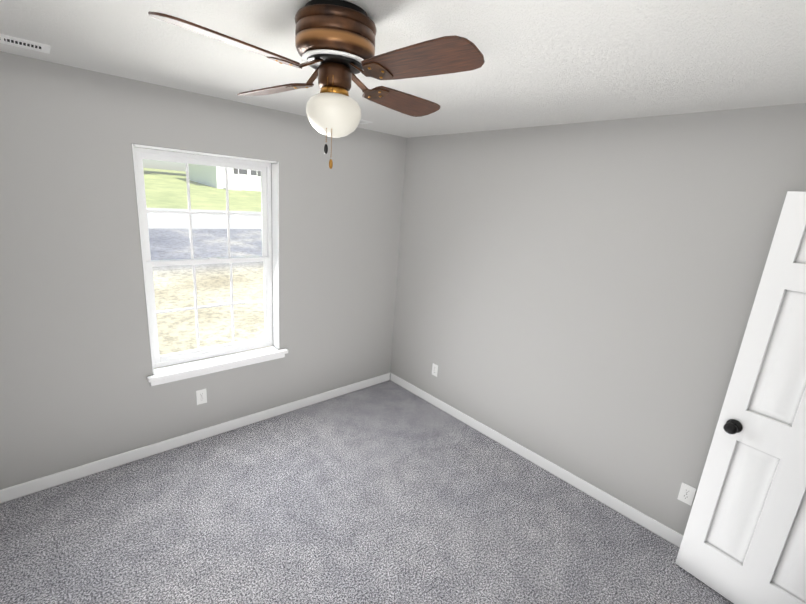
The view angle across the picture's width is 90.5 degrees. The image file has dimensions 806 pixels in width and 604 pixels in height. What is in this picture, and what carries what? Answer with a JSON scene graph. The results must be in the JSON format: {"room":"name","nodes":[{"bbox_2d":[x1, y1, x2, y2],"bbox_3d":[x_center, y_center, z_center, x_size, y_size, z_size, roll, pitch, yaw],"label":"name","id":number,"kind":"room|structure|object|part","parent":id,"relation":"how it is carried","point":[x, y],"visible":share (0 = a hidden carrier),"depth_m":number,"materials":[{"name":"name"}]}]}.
{"room":"empty bedroom","nodes":[
{"label":"empty bedroom","id":0,"kind":"room"},
{"bbox_2d":[0,51,406,489],"bbox_3d":[-1.371,-0.166,2.935,3.409,2.440,0.160,-9,19,-41],"label":"wall","id":1,"kind":"structure","parent":0,"point":[76,389],"depth_m":2.51,"materials":[{"name":"grey paint"}]},
{"bbox_2d":[0,372,390,503],"bbox_3d":[-1.399,0.990,3.166,3.409,0.088,0.014,-9,19,-41],"label":"baseboard","id":2,"kind":"structure","parent":1,"relation":"attached to","point":[7,494],"depth_m":2.88,"materials":[{"name":"white wood"}]},
{"bbox_2d":[196,389,206,404],"bbox_3d":[-1.503,0.708,2.981,0.070,0.115,0.007,-9,19,-41],"label":"electrical outlet","id":3,"kind":"object","parent":1,"relation":"attached to","point":[201,396],"visible":1,"depth_m":2.98,"materials":[{"name":"white plastic"}]},
{"bbox_2d":[131,143,287,385],"bbox_3d":[-1.346,-0.249,2.896,1.005,1.562,0.210,-9,19,-41],"label":"window","id":4,"kind":"structure","parent":1,"relation":"in","point":[265,258],"depth_m":2.94,"materials":[{"name":"white plastic"}]},
{"bbox_2d":[0,380,733,603],"bbox_3d":[-0.045,1.558,1.735,3.729,0.100,4.429,-9,19,-41],"label":"floor","id":5,"kind":"structure","parent":0,"point":[389,492],"depth_m":2.34,"materials":[{"name":"carpet"}]},
{"bbox_2d":[0,0,805,137],"bbox_3d":[0.140,-0.905,1.100,3.729,0.120,4.429,-9,19,-41],"label":"ceiling","id":6,"kind":"structure","parent":0,"point":[552,62],"depth_m":1.53,"materials":[{"name":"white paint"}]},
{"bbox_2d":[0,34,50,53],"bbox_3d":[-1.744,-1.145,1.737,0.315,0.007,0.145,-9,19,-41],"label":"ceiling vent","id":7,"kind":"object","parent":6,"relation":"in","point":[24,43],"visible":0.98,"depth_m":1.78,"materials":[{"name":"white metal"}]},
{"bbox_2d":[148,0,484,168],"bbox_3d":[-0.226,-0.683,1.317,0.810,0.470,0.810,3,14,-6],"label":"ceiling fan","id":8,"kind":"object","parent":6,"relation":"hanging from","point":[335,43],"visible":1,"depth_m":1.19,"materials":[{"name":"brown wood"}]},
{"bbox_3d":[-0.412,-0.700,1.074,0.144,0.048,0.470,30,27,33],"label":"blade","id":9,"kind":"part","parent":8,"relation":"part of","materials":[{"name":"brown wood"}]},
{"bbox_3d":[-0.452,-0.808,1.482,0.470,0.048,0.144,16,31,38],"label":"blade","id":10,"kind":"part","parent":8,"relation":"part of","materials":[{"name":"brown wood"}]},
{"bbox_3d":[-0.031,-0.788,1.529,0.144,0.048,0.470,-1,8,41],"label":"blade","id":11,"kind":"part","parent":8,"relation":"part of","materials":[{"name":"brown wood"}]},
{"bbox_3d":[0.009,-0.680,1.121,0.470,0.048,0.144,16,5,38],"label":"blade","id":12,"kind":"part","parent":8,"relation":"part of","materials":[{"name":"brown wood"}]},
{"bbox_2d":[359,119,372,123],"bbox_3d":[-0.395,-1.365,2.984,0.315,0.007,0.145,-9,19,-41],"label":"ceiling vent","id":13,"kind":"object","parent":6,"relation":"in","point":[362,121],"visible":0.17,"depth_m":3.03,"materials":[{"name":"white metal"}]},
{"bbox_2d":[391,103,805,534],"bbox_3d":[1.374,0.128,2.594,0.160,2.440,4.429,-9,19,-41],"label":"wall","id":14,"kind":"structure","parent":0,"point":[577,299],"depth_m":2.58,"materials":[{"name":"grey paint"}]},
{"bbox_2d":[432,363,437,376],"bbox_3d":[0.301,0.642,3.769,0.007,0.115,0.070,-9,19,-41],"label":"electrical outlet","id":15,"kind":"object","parent":14,"relation":"attached to","point":[434,369],"visible":1,"depth_m":3.76,"materials":[{"name":"white plastic"}]},
{"bbox_2d":[390,373,682,547],"bbox_3d":[0.980,1.188,3.091,0.014,0.088,3.345,-9,19,-41],"label":"baseboard","id":16,"kind":"structure","parent":14,"relation":"attached to","point":[661,530],"depth_m":2.93,"materials":[{"name":"white wood"}]},
{"bbox_2d":[677,482,695,505],"bbox_3d":[1.652,1.119,2.326,0.007,0.115,0.070,-9,19,-41],"label":"electrical outlet","id":17,"kind":"object","parent":14,"relation":"attached to","point":[686,493],"visible":1,"depth_m":2.32,"materials":[{"name":"white plastic"}]},
{"bbox_3d":[0.967,0.654,0.436,3.409,2.440,0.160,-9,19,-41],"label":"wall","id":18,"kind":"structure","parent":0,"visible":0},
{"bbox_2d":[675,191,805,603],"bbox_3d":[1.802,0.571,1.765,0.171,2.030,0.630,-6,18,-34],"label":"door","id":19,"kind":"structure","parent":18,"relation":"in","point":[744,539],"depth_m":1.89,"materials":[{"name":"white wood"}]},
{"label":"outside","id":20,"kind":"structure","parent":0,"visible":0},
{"bbox_2d":[143,168,268,368],"bbox_3d":[-14.511,-13.145,47.496,105.000,4.600,86.630,-9,19,-41],"label":"ground","id":21,"kind":"structure","parent":20,"point":[169,233],"depth_m":10.98,"materials":[{"name":"green"}]},
{"bbox_2d":[188,157,265,190],"bbox_3d":[-11.806,-13.748,43.197,19.400,4.400,9.950,-9,19,-41],"label":"house","id":22,"kind":"structure","parent":21,"relation":"on","point":[238,179],"depth_m":36.06,"materials":[{"name":"white"}]}
]}

